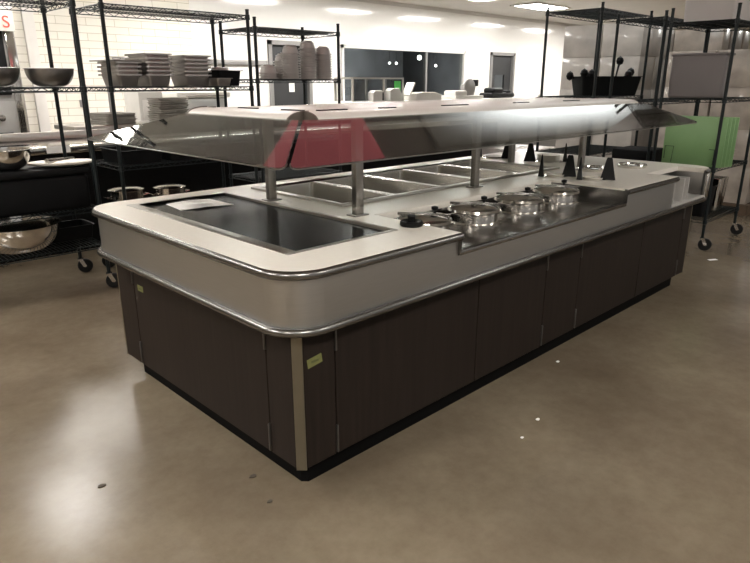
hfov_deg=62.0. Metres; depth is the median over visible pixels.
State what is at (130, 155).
tub
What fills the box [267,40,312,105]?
door
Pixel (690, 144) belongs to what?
board
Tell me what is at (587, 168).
round inset
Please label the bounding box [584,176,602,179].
dinner plate
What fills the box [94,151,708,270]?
countertop
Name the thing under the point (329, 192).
pan
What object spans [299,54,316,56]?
bowl
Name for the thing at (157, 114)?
tray
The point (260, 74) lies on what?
bowl
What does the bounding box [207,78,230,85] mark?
steel pan
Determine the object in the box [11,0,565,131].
wall
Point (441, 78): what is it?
window
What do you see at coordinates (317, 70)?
bowl
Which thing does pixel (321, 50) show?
bowl
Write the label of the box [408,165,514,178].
pan
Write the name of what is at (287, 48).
bowl
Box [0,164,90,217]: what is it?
storage bin
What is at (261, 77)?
bowl
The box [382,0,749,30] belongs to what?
ceiling
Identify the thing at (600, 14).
shelf unit
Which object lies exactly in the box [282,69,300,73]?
bowl
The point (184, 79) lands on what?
pan
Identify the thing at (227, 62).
trim
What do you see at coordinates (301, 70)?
bowl
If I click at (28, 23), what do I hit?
trim
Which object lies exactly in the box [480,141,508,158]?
dispenser
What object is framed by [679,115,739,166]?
board
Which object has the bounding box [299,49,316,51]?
bowl
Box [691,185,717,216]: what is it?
storage bin
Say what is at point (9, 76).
mixing bowl
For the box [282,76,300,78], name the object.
bowl
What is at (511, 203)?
pot
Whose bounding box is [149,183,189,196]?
stock pot
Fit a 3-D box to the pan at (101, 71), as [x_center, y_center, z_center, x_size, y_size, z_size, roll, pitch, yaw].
[-1.867,-1.503,4.571,0.195,0.085,0.340,-17,24,-42]
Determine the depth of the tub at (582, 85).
6.42 m
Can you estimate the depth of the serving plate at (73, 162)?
4.26 m
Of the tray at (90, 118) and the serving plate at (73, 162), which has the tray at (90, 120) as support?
the tray at (90, 118)
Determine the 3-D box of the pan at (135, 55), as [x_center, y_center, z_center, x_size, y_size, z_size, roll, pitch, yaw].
[-1.697,-1.659,4.673,0.215,0.085,0.360,-17,24,-42]
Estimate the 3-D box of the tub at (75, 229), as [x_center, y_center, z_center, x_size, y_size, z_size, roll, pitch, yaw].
[-2.282,-0.376,4.630,0.320,0.100,0.260,-17,24,-42]
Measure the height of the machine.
1.340 m
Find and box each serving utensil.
[566,71,573,80]
[580,68,588,75]
[588,69,594,75]
[615,56,623,75]
[624,70,631,75]
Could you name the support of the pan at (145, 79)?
on the shelf unit at (102, 7)
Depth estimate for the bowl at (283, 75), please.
5.48 m
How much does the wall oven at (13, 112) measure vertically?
2.100 m
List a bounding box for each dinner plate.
[484,155,501,157]
[537,153,559,156]
[546,173,563,175]
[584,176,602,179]
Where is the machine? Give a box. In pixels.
[124,91,161,120]
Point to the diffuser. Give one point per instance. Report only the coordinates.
(527, 6)
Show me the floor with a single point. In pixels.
(638, 449)
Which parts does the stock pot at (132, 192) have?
lid, pot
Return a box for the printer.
[368,90,384,101]
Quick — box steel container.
[711,175,728,210]
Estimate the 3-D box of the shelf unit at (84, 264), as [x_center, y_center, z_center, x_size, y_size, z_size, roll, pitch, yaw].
[-2.541,-0.832,4.061,1.344,1.993,0.653,-17,24,-42]
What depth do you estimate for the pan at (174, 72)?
4.80 m
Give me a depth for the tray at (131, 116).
6.39 m
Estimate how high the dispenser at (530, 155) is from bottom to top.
0.136 m
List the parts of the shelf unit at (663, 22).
post, wire shelf, post, post, wire shelf, post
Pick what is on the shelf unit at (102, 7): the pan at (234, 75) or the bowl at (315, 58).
the pan at (234, 75)
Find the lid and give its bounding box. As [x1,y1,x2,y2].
[89,56,139,61]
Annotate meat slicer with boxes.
[441,79,483,98]
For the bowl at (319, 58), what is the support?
on the bowl at (315, 60)
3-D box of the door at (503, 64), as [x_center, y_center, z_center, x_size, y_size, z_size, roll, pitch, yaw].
[2.839,-4.697,15.953,1.050,2.140,0.961,-17,24,-42]
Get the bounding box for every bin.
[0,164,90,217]
[529,92,543,96]
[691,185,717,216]
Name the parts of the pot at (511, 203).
pot handle, lid, pot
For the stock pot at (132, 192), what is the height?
0.211 m
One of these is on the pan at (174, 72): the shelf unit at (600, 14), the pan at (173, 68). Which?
the pan at (173, 68)
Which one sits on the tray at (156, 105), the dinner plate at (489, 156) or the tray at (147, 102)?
the tray at (147, 102)
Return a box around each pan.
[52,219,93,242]
[97,61,140,65]
[97,65,140,69]
[98,70,141,73]
[98,74,141,85]
[124,53,171,57]
[125,57,171,61]
[137,74,173,85]
[138,61,171,65]
[138,66,172,69]
[138,70,173,73]
[168,55,210,58]
[169,59,211,62]
[169,63,210,66]
[170,67,210,70]
[170,71,211,74]
[171,74,211,85]
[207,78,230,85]
[208,70,242,85]
[276,182,388,202]
[318,176,437,193]
[365,170,479,185]
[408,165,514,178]
[445,160,539,172]
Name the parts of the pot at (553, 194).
lid, pot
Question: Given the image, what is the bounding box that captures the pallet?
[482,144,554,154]
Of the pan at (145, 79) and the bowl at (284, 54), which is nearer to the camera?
the pan at (145, 79)
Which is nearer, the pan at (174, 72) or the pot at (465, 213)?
the pot at (465, 213)
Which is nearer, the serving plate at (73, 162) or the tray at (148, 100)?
the serving plate at (73, 162)
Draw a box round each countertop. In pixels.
[0,116,500,263]
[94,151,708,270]
[315,95,558,146]
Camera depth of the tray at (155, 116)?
6.83 m
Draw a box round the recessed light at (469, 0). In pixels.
[469,0,491,1]
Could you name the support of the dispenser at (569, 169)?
on the station
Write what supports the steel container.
on the shelf unit at (704, 244)
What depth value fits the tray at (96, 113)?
6.44 m
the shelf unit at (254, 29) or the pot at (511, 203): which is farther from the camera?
the shelf unit at (254, 29)
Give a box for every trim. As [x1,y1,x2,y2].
[19,1,50,131]
[112,56,267,65]
[348,0,580,25]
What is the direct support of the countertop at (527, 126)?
on the floor
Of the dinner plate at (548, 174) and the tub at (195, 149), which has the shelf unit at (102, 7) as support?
the tub at (195, 149)
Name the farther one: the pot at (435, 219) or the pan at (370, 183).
the pan at (370, 183)
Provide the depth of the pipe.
6.93 m
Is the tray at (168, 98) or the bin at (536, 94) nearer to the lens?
the tray at (168, 98)
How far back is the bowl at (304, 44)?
5.55 m
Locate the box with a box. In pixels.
[612,146,662,161]
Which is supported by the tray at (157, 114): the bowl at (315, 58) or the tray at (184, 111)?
the tray at (184, 111)
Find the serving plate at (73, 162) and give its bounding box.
[27,159,91,166]
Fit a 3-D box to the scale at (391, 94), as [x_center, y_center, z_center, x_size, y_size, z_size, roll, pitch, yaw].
[0.301,-3.030,10.121,0.280,0.200,0.130,-17,24,-42]
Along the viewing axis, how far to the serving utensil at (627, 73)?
6.56 m
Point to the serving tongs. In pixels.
(53, 160)
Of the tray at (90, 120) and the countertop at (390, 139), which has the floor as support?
the countertop at (390, 139)
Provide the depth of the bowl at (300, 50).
5.57 m
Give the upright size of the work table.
1.030 m
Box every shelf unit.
[0,0,118,287]
[69,0,258,266]
[218,16,341,186]
[535,2,652,156]
[602,10,710,160]
[652,2,749,250]
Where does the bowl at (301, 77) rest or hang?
on the shelf unit at (254, 29)
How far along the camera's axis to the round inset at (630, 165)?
4.32 m
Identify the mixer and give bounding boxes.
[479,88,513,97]
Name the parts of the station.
corner panel, door, plate frame, cold plate, guard post, corner panel, glass pane, corner panel, guard post, edge trim, bumper trim, door, kick plate, black knob cover, knob, guard post, door, guard post, filler panel, guard post, door, edge trim, door, corner panel, bay post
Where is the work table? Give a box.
[54,117,224,130]
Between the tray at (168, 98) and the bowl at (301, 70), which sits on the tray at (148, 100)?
the tray at (168, 98)
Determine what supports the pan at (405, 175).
on the station
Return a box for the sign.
[0,2,14,31]
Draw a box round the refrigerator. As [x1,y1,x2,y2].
[555,23,674,157]
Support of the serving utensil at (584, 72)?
in the tub at (582, 85)
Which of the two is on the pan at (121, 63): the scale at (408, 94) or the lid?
the lid
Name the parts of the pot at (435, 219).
lid, lid knob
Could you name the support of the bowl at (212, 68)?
in the pan at (234, 75)
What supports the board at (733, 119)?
on the shelf unit at (704, 244)
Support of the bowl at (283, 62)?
on the bowl
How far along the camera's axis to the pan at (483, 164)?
4.56 m
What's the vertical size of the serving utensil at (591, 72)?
0.144 m
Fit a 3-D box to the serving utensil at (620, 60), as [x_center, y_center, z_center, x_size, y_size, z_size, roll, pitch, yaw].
[2.572,-2.257,6.642,0.185,0.274,0.079,-17,24,-42]
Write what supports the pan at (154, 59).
on the pan at (143, 63)
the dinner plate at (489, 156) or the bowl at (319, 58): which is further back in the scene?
the bowl at (319, 58)
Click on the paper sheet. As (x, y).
(199, 203)
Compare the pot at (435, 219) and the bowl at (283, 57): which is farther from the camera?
the bowl at (283, 57)
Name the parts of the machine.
panel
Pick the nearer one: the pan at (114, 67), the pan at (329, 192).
the pan at (329, 192)
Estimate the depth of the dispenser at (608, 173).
3.76 m
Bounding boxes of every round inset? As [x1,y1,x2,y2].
[576,165,603,171]
[617,162,646,168]
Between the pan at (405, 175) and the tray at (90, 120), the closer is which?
the pan at (405, 175)
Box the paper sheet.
[166,199,233,210]
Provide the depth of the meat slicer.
11.40 m
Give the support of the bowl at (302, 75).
on the bowl at (301, 77)
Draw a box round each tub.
[98,144,164,164]
[144,141,207,160]
[185,139,246,156]
[572,76,643,95]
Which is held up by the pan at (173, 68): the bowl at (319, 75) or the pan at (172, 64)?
the pan at (172, 64)
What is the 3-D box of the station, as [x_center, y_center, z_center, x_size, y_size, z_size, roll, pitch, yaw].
[0.441,-0.406,3.807,3.749,1.332,1.804,-17,24,-42]
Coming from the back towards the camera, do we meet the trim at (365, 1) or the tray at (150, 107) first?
the trim at (365, 1)
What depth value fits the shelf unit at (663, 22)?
5.76 m
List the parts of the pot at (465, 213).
pot handle, lid, pot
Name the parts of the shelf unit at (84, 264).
wire shelf, wire shelf, wire shelf, wire shelf, post, post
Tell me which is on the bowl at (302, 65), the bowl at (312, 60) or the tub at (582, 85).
the bowl at (312, 60)
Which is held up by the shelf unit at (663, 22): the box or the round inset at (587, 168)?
the box
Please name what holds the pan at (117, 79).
on the shelf unit at (102, 7)
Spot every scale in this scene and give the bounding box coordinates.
[385,88,401,100]
[404,82,441,100]
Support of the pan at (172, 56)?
on the pan at (171, 60)
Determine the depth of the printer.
9.80 m
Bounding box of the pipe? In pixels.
[108,92,111,111]
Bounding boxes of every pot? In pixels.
[103,185,148,201]
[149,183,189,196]
[395,206,452,230]
[447,196,502,226]
[494,187,544,214]
[533,179,580,205]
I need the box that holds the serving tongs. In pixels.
[44,157,73,163]
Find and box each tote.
[668,52,735,97]
[684,0,749,21]
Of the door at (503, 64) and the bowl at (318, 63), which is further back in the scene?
the door at (503, 64)
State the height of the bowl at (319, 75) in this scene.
0.074 m
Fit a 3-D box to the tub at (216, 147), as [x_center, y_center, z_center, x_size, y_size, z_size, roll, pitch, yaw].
[-1.333,-1.126,5.250,0.340,0.100,0.460,-17,24,-42]
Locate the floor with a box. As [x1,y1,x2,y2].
[0,206,749,562]
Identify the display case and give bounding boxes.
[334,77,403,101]
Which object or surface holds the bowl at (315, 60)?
on the bowl at (318, 63)
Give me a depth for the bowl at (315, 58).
5.58 m
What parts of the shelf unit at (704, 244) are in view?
post, post, wire shelf, wire shelf, wire shelf, post, wire shelf, post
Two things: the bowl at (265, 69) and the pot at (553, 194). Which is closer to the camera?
the pot at (553, 194)
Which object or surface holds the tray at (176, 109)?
on the tray at (184, 111)
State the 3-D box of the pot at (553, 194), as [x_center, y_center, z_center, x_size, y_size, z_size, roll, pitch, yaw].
[1.024,-0.513,3.527,0.274,0.118,0.274,-1,18,-4]
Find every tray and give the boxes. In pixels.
[90,112,134,115]
[90,114,135,117]
[90,116,136,118]
[90,118,136,120]
[90,120,134,122]
[91,122,135,124]
[147,97,186,99]
[147,102,187,103]
[147,115,186,117]
[148,100,187,101]
[148,104,189,106]
[148,106,187,108]
[148,110,187,112]
[148,113,186,115]
[148,117,188,119]
[149,108,188,110]
[149,119,189,121]
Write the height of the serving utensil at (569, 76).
0.125 m
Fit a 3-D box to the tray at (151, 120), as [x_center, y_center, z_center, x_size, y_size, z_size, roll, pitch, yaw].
[-2.281,-1.785,6.911,0.360,0.018,0.300,-17,24,-42]
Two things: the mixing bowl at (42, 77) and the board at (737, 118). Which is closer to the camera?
the mixing bowl at (42, 77)
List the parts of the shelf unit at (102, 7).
post, post, wire shelf, wire shelf, wire shelf, post, post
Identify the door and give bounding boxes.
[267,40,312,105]
[489,52,515,91]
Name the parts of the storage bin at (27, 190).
lid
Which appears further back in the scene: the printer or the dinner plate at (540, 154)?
the printer
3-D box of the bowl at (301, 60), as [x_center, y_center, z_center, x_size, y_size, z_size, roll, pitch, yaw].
[-0.608,-2.023,5.640,0.168,0.074,0.168,-17,24,-42]
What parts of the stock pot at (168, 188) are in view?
lid, pot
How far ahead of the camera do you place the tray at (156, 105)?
6.83 m
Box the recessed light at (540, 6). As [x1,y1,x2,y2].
[510,2,570,10]
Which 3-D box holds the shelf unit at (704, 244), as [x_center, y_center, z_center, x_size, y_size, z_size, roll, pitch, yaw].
[3.072,-1.400,5.747,0.951,2.043,0.628,-17,24,-42]
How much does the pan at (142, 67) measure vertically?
0.085 m
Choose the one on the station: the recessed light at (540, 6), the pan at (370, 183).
the pan at (370, 183)
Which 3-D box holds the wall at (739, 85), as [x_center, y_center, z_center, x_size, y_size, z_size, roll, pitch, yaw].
[4.107,-1.805,7.461,0.950,1.775,1.150,-17,24,-42]
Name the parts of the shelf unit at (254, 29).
post, post, wire shelf, wire shelf, wire shelf, wire shelf, post, post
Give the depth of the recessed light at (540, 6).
13.10 m
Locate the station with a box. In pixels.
[88,97,711,480]
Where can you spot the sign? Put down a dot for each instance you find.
(6, 16)
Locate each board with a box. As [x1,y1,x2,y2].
[661,116,728,167]
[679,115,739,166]
[685,116,732,167]
[694,116,735,166]
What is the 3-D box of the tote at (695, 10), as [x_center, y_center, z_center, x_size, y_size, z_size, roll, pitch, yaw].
[3.042,-2.437,5.424,0.750,0.365,0.470,-17,24,-42]
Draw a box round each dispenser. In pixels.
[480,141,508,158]
[524,143,566,162]
[538,154,575,177]
[576,157,614,181]
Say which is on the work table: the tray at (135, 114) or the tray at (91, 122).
the tray at (91, 122)
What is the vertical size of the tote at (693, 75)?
0.368 m
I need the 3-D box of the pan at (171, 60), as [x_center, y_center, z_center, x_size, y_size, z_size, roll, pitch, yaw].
[-1.449,-1.688,4.874,0.235,0.085,0.300,-17,24,-42]
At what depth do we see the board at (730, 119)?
5.37 m
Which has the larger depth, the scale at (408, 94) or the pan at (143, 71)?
the scale at (408, 94)
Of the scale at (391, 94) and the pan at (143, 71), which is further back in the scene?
the scale at (391, 94)
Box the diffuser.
[517,4,562,9]
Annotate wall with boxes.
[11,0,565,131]
[657,49,749,215]
[672,28,749,51]
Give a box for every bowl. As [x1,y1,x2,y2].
[0,67,19,86]
[0,147,31,170]
[0,215,61,253]
[22,68,73,86]
[211,67,227,69]
[259,65,277,73]
[259,74,277,75]
[259,76,277,78]
[273,53,282,61]
[280,53,299,56]
[281,45,299,53]
[281,56,299,58]
[281,59,299,61]
[281,61,299,63]
[281,62,299,66]
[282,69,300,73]
[282,74,300,76]
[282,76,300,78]
[298,41,316,49]
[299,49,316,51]
[299,50,316,54]
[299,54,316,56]
[299,64,317,66]
[300,55,317,59]
[300,57,316,61]
[300,60,316,64]
[300,67,316,71]
[300,72,317,76]
[301,77,316,78]
[315,46,331,54]
[315,60,331,62]
[316,55,331,57]
[316,57,331,59]
[316,62,331,64]
[316,67,331,71]
[316,74,331,76]
[316,77,331,78]
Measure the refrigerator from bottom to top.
2.127 m
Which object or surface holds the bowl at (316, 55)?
on the bowl at (319, 58)
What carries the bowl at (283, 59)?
on the bowl at (286, 62)
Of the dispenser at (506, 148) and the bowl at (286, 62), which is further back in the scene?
the bowl at (286, 62)
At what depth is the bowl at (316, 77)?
5.75 m
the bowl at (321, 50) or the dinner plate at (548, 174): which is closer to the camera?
the dinner plate at (548, 174)
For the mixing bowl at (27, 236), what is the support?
on the shelf unit at (84, 264)
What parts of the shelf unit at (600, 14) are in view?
post, wire shelf, wire shelf, post, post, wire shelf, post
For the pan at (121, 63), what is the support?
on the pan at (114, 67)
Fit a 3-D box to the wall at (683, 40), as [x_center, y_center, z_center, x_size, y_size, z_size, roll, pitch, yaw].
[4.408,-2.485,9.059,1.100,2.102,1.300,-17,24,-42]
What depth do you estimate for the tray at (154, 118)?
6.83 m
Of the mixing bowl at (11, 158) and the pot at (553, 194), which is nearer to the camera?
the pot at (553, 194)

